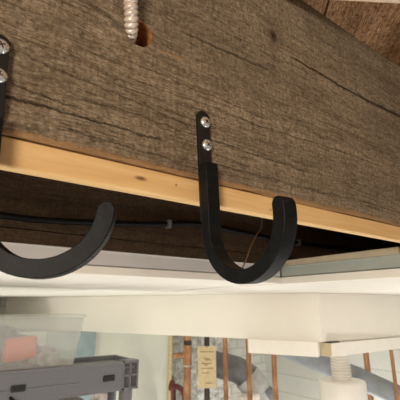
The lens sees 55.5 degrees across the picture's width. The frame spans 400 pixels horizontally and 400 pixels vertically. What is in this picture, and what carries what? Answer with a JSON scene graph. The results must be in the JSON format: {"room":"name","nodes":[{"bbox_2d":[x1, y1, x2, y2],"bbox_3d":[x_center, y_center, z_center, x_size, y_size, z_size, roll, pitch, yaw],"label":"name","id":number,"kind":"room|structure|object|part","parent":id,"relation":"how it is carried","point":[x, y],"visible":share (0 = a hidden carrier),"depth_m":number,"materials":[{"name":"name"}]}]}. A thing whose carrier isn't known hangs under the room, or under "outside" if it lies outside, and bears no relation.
{"room":"utility room","nodes":[
{"label":"utility room","id":0,"kind":"room"},
{"bbox_2d":[18,330,168,399],"bbox_3d":[-1.255,1.286,0.974,2.672,1.746,0.048,11,-19,-34],"label":"wall partition","id":1,"kind":"structure","parent":0,"point":[151,350],"depth_m":1.82,"materials":[{"name":"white paint"}]},
{"bbox_2d":[167,335,171,399],"bbox_3d":[-0.165,1.498,1.734,0.018,1.746,0.054,11,-19,-34],"label":"trim","id":2,"kind":"structure","parent":1,"relation":"attached to","point":[170,336],"depth_m":1.90,"materials":[{"name":"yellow wood"}]},
{"bbox_2d":[0,298,265,399],"bbox_3d":[-1.058,1.225,1.619,3.900,2.210,0.100,11,-19,-34],"label":"wall","id":3,"kind":"structure","parent":0,"point":[237,346],"depth_m":2.59,"materials":[{"name":"white paint"}]},
{"bbox_2d":[171,335,229,399],"bbox_3d":[-0.051,1.550,2.209,0.600,1.900,0.016,11,-19,-34],"label":"sheet","id":4,"kind":"object","parent":3,"relation":"attached to","point":[177,369],"visible":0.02,"depth_m":2.34,"materials":[{"name":"metal"}]},
{"bbox_2d":[0,265,276,297],"bbox_3d":[-1.108,0.171,0.779,2.340,0.012,1.610,11,-19,-34],"label":"ceiling panel","id":5,"kind":"object","parent":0,"point":[87,281],"visible":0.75,"depth_m":0.69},
{"bbox_2d":[1,242,280,276],"bbox_3d":[-0.439,0.020,0.302,1.436,0.020,0.025,11,-19,-34],"label":"channel","id":6,"kind":"object","parent":5,"relation":"attached to","point":[31,251],"visible":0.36,"depth_m":0.53,"materials":[{"name":"white metal"}]},
{"bbox_2d":[4,293,399,341],"bbox_3d":[0.157,0.438,1.456,2.223,0.138,0.690,-1,-16,3],"label":"beam","id":7,"kind":"structure","parent":0,"point":[313,317],"depth_m":1.29,"materials":[{"name":"white paint"}]},
{"bbox_2d":[248,339,319,356],"bbox_3d":[0.250,0.447,1.152,0.216,0.041,0.024,-9,-18,29],"label":"board","id":8,"kind":"object","parent":7,"relation":"attached to","point":[262,346],"visible":1,"depth_m":1.14,"materials":[{"name":"white wood"}]},
{"bbox_2d":[320,336,399,356],"bbox_3d":[0.812,0.521,1.414,1.102,0.036,0.038,11,-19,-34],"label":"board","id":9,"kind":"object","parent":7,"relation":"attached to","point":[346,347],"visible":1,"depth_m":1.17,"materials":[{"name":"white wood"}]},
{"bbox_2d":[124,268,399,295],"bbox_3d":[0.713,0.295,1.223,1.570,0.012,3.000,11,-19,-34],"label":"ceiling panel","id":10,"kind":"object","parent":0,"point":[384,281],"visible":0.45,"depth_m":0.78,"materials":[{"name":"white paint"}]},
{"bbox_2d":[279,352,399,399],"bbox_3d":[0.883,0.727,1.456,1.187,0.696,0.107,-6,-17,20],"label":"duct","id":11,"kind":"object","parent":10,"relation":"hanging from","point":[381,388],"visible":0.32,"depth_m":1.52,"materials":[{"name":"silver metal"}]},
{"bbox_2d":[281,254,399,276],"bbox_3d":[0.447,0.026,0.321,0.025,0.018,0.988,11,-19,-34],"label":"channel","id":12,"kind":"object","parent":10,"relation":"attached to","point":[386,261],"visible":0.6,"depth_m":0.60,"materials":[{"name":"grey metal"}]},
{"bbox_2d":[284,247,399,265],"bbox_3d":[0.240,0.099,0.637,0.059,0.011,0.216,11,-19,-34],"label":"board offcut","id":13,"kind":"object","parent":12,"relation":"on","point":[393,250],"visible":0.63,"depth_m":0.60,"materials":[{"name":"beige wood"}]},
{"bbox_2d":[265,270,399,399],"bbox_3d":[1.624,1.100,1.170,0.100,2.210,3.800,11,-19,-34],"label":"wall","id":14,"kind":"structure","parent":0,"point":[296,381],"depth_m":2.42,"materials":[{"name":"paint"}]},
{"bbox_2d":[303,0,399,66],"bbox_3d":[0.056,-0.240,0.429,3.700,0.022,3.700,11,-19,-34],"label":"ceiling","id":15,"kind":"structure","parent":0,"point":[375,24],"depth_m":0.46,"materials":[{"name":"brown wood"}]},
{"bbox_2d":[0,0,399,242],"bbox_3d":[0.340,-0.051,0.580,2.990,0.262,0.045,11,-19,-34],"label":"joist","id":16,"kind":"object","parent":15,"relation":"attached to","point":[298,107],"depth_m":0.31,"materials":[{"name":"brown wood"}]},
{"bbox_2d":[0,34,115,278],"bbox_3d":[-0.082,-0.028,0.203,0.078,0.138,0.017,2,-16,-9],"label":"hook","id":17,"kind":"object","parent":16,"relation":"attached to","point":[99,233],"visible":1,"depth_m":0.18,"materials":[{"name":"black metal"}]},
{"bbox_3d":[-0.114,-0.052,0.208,0.016,0.088,0.003,11,-19,-34],"label":"plate","id":18,"kind":"part","parent":17,"relation":"part of","materials":[{"name":"black metal"}]},
{"bbox_2d":[123,0,137,42],"bbox_3d":[-0.059,-0.185,0.309,0.020,0.149,0.083,4,-16,-14],"label":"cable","id":19,"kind":"object","parent":16,"relation":"attached to","point":[130,6],"visible":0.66,"depth_m":0.27,"materials":[{"name":"silver metal"}]},
{"bbox_3d":[0.349,0.063,0.534,2.990,0.018,0.009,11,-19,-34],"label":"nailing strip","id":20,"kind":"part","parent":16,"relation":"part of","materials":[{"name":"beige wood"}]},
{"bbox_2d":[196,111,296,283],"bbox_3d":[0.027,-0.013,0.253,0.017,0.135,0.081,11,-19,-34],"label":"hook","id":21,"kind":"object","parent":16,"relation":"attached to","point":[279,248],"visible":1,"depth_m":0.25,"materials":[{"name":"black metal"}]},
{"bbox_3d":[0.004,-0.027,0.290,0.016,0.088,0.003,11,-19,-34],"label":"plate","id":22,"kind":"part","parent":21,"relation":"part of","materials":[{"name":"black metal"}]},
{"bbox_2d":[0,170,399,262],"bbox_3d":[0.176,0.011,0.798,2.990,0.263,0.046,11,-19,-34],"label":"joist","id":23,"kind":"object","parent":15,"relation":"attached to","point":[23,194],"depth_m":0.56,"materials":[{"name":"brown wood"}]},
{"bbox_3d":[-0.448,0.008,0.332,1.452,0.018,0.043,11,-19,-34],"label":"nailing strip","id":24,"kind":"part","parent":23,"relation":"part of","materials":[{"name":"brown wood"}]},
{"bbox_2d":[165,220,171,228],"bbox_3d":[-0.049,0.037,0.588,0.007,0.012,0.010,11,-19,-34],"label":"clip","id":25,"kind":"object","parent":23,"relation":"attached to","point":[169,225],"visible":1,"depth_m":0.58,"materials":[{"name":"grey plastic"}]},
{"bbox_2d":[0,212,366,251],"bbox_3d":[-0.169,0.019,0.503,1.500,0.033,0.008,11,-19,-34],"label":"cable","id":26,"kind":"object","parent":23,"relation":"attached to","point":[36,219],"visible":0.82,"depth_m":0.56,"materials":[{"name":"rubber"}]},
{"bbox_2d":[242,218,262,267],"bbox_3d":[0.085,-0.019,0.647,0.055,0.286,0.004,11,-19,-34],"label":"hanging wire","id":27,"kind":"object","parent":15,"relation":"hanging from","point":[261,218],"visible":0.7,"depth_m":0.62,"materials":[{"name":"metal"}]},
{"bbox_2d":[342,0,399,2],"bbox_3d":[0.692,-0.220,0.426,1.200,0.017,0.042,1,-16,-4],"label":"batten","id":28,"kind":"object","parent":15,"relation":"attached to","point":[381,1],"visible":1,"depth_m":0.41,"materials":[{"name":"beige wood"}]},
{"bbox_3d":[0.056,1.924,-0.174,3.900,0.100,3.900,11,-19,-34],"label":"floor","id":29,"kind":"structure","parent":0,"visible":0},
{"bbox_2d":[0,355,138,399],"bbox_3d":[-0.543,1.129,0.394,0.920,1.736,0.128,11,-19,-34],"label":"shelf","id":30,"kind":"object","parent":29,"relation":"on","point":[79,376],"visible":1,"depth_m":0.76,"materials":[{"name":"grey plastic"}]},
{"bbox_2d":[55,396,83,399],"bbox_3d":[-0.319,0.624,0.714,0.157,0.440,0.070,11,-19,-34],"label":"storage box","id":31,"kind":"object","parent":30,"relation":"on","point":[77,397],"visible":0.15,"depth_m":0.81,"materials":[{"name":"plastic"}]},
{"bbox_2d":[93,393,107,399],"bbox_3d":[-0.213,0.629,0.754,0.048,0.451,0.048,11,-19,-34],"label":"plastic bottle","id":32,"kind":"object","parent":30,"relation":"on","point":[102,396],"visible":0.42,"depth_m":0.80,"materials":[{"name":"white plastic"}]},
{"bbox_3d":[-0.210,1.234,0.668,0.029,1.682,0.029,11,-19,-34],"label":"post","id":33,"kind":"part","parent":30,"relation":"part of","materials":[{"name":"grey plastic"}]},
{"bbox_3d":[-0.162,1.216,0.604,0.029,1.682,0.029,11,-19,-34],"label":"post","id":34,"kind":"part","parent":30,"relation":"part of","materials":[{"name":"grey plastic"}]},
{"bbox_2d":[118,358,138,389],"bbox_3d":[-0.159,0.381,0.832,0.038,0.058,0.030,11,-19,-34],"label":"socket","id":35,"kind":"object","parent":30,"relation":"attached to","point":[128,369],"depth_m":0.82,"materials":[{"name":"grey plastic"}]},
{"bbox_3d":[-0.486,0.263,0.680,0.530,0.108,0.109,11,-19,-34],"label":"tub","id":36,"kind":"object","parent":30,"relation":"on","visible":0},
{"bbox_2d":[0,325,38,364],"bbox_3d":[-0.401,0.295,0.759,0.163,0.085,0.043,11,-19,-34],"label":"folded cloth","id":37,"kind":"object","parent":36,"relation":"in","point":[6,332],"visible":0.23,"depth_m":0.76,"materials":[{"name":"fabric"}]},
{"bbox_2d":[0,362,40,370],"bbox_3d":[-0.355,0.324,0.735,0.087,0.017,0.040,11,-19,-34],"label":"folded cloth","id":38,"kind":"object","parent":36,"relation":"in","point":[19,365],"visible":0.62,"depth_m":0.72,"materials":[{"name":"grey fabric"}]},
{"bbox_2d":[1,335,36,362],"bbox_3d":[-0.353,0.291,0.744,0.057,0.046,0.034,11,-19,-34],"label":"box","id":39,"kind":"object","parent":38,"relation":"on","point":[24,347],"visible":1,"depth_m":0.73,"materials":[{"name":"plastic"}]},
{"bbox_2d":[28,346,59,367],"bbox_3d":[-0.320,0.324,0.786,0.059,0.043,0.055,2,-16,-8],"label":"folded cloth","id":40,"kind":"object","parent":36,"relation":"in","point":[44,356],"visible":0.73,"depth_m":0.77,"materials":[{"name":"grey fabric"}]},
{"bbox_2d":[46,331,95,399],"bbox_3d":[-0.554,1.411,1.415,0.206,1.742,0.028,11,-19,-34],"label":"board","id":41,"kind":"object","parent":29,"relation":"on","point":[76,344],"visible":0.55,"depth_m":1.62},
{"bbox_2d":[169,380,183,399],"bbox_3d":[-0.111,1.591,1.628,0.104,1.510,0.068,11,-19,-34],"label":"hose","id":42,"kind":"object","parent":29,"relation":"on","point":[172,386],"visible":0.91,"depth_m":1.80,"materials":[{"name":"red rubber"}]},
{"bbox_2d":[173,336,191,399],"bbox_3d":[-0.082,1.377,1.589,0.088,1.900,0.041,0,-16,2],"label":"copper pipe","id":43,"kind":"object","parent":29,"relation":"on","point":[186,355],"visible":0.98,"depth_m":1.75,"materials":[{"name":"orange metal"}]},
{"bbox_2d":[204,337,209,399],"bbox_3d":[0.032,1.377,1.588,0.025,1.900,0.025,11,-19,-34],"label":"pipe","id":44,"kind":"object","parent":29,"relation":"on","point":[206,343],"visible":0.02,"depth_m":1.72,"materials":[{"name":"black metal"}]},
{"bbox_2d":[198,339,215,387],"bbox_3d":[0.032,0.750,1.744,0.084,0.207,0.010,1,-16,-3],"label":"paper tag","id":45,"kind":"object","parent":44,"relation":"hanging from","point":[206,355],"visible":1,"depth_m":1.74,"materials":[{"name":"beige paper"}]},
{"bbox_2d":[223,338,227,399],"bbox_3d":[0.118,1.377,1.588,0.022,1.900,0.022,11,-19,-34],"label":"copper pipe","id":46,"kind":"object","parent":29,"relation":"on","point":[225,352],"visible":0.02,"depth_m":1.75,"materials":[{"name":"brown metal"}]},
{"bbox_2d":[197,351,272,399],"bbox_3d":[0.193,1.590,1.841,0.416,1.626,0.150,-1,-16,4],"label":"duct elbow","id":47,"kind":"object","parent":29,"relation":"on","point":[237,373],"visible":0.65,"depth_m":1.97,"materials":[{"name":"grey metal"}]},
{"bbox_2d":[237,392,259,399],"bbox_3d":[0.226,1.608,1.583,0.110,1.452,0.045,11,-19,-34],"label":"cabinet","id":48,"kind":"object","parent":29,"relation":"on","point":[256,396],"visible":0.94,"depth_m":1.76,"materials":[{"name":"white"}]},
{"bbox_2d":[246,339,252,399],"bbox_3d":[0.226,1.377,1.588,0.024,1.900,0.024,11,-19,-34],"label":"copper pipe","id":49,"kind":"object","parent":29,"relation":"on","point":[248,355],"visible":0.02,"depth_m":1.74,"materials":[{"name":"brown metal"}]},
{"bbox_2d":[271,354,278,399],"bbox_3d":[0.344,1.377,1.588,0.024,1.900,0.024,11,-19,-34],"label":"copper pipe","id":50,"kind":"object","parent":29,"relation":"on","point":[273,356],"visible":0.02,"depth_m":1.74,"materials":[{"name":"orange metal"}]},
{"bbox_2d":[319,340,367,399],"bbox_3d":[0.448,1.224,1.017,0.141,1.888,0.141,11,-19,-34],"label":"fitting","id":51,"kind":"object","parent":29,"relation":"on","point":[338,386],"visible":0.71,"depth_m":1.16,"materials":[{"name":"plastic"}]},
{"bbox_2d":[363,338,373,399],"bbox_3d":[0.774,1.377,1.588,0.025,1.900,0.025,11,-19,-34],"label":"copper pipe","id":52,"kind":"object","parent":29,"relation":"on","point":[365,355],"visible":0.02,"depth_m":1.75,"materials":[{"name":"brown metal"}]},
{"bbox_2d":[389,349,398,399],"bbox_3d":[0.715,1.275,1.222,0.013,1.900,0.013,11,-19,-34],"label":"copper pipe","id":53,"kind":"object","parent":29,"relation":"on","point":[390,351],"visible":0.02,"depth_m":1.39,"materials":[{"name":"brown metal"}]}
]}

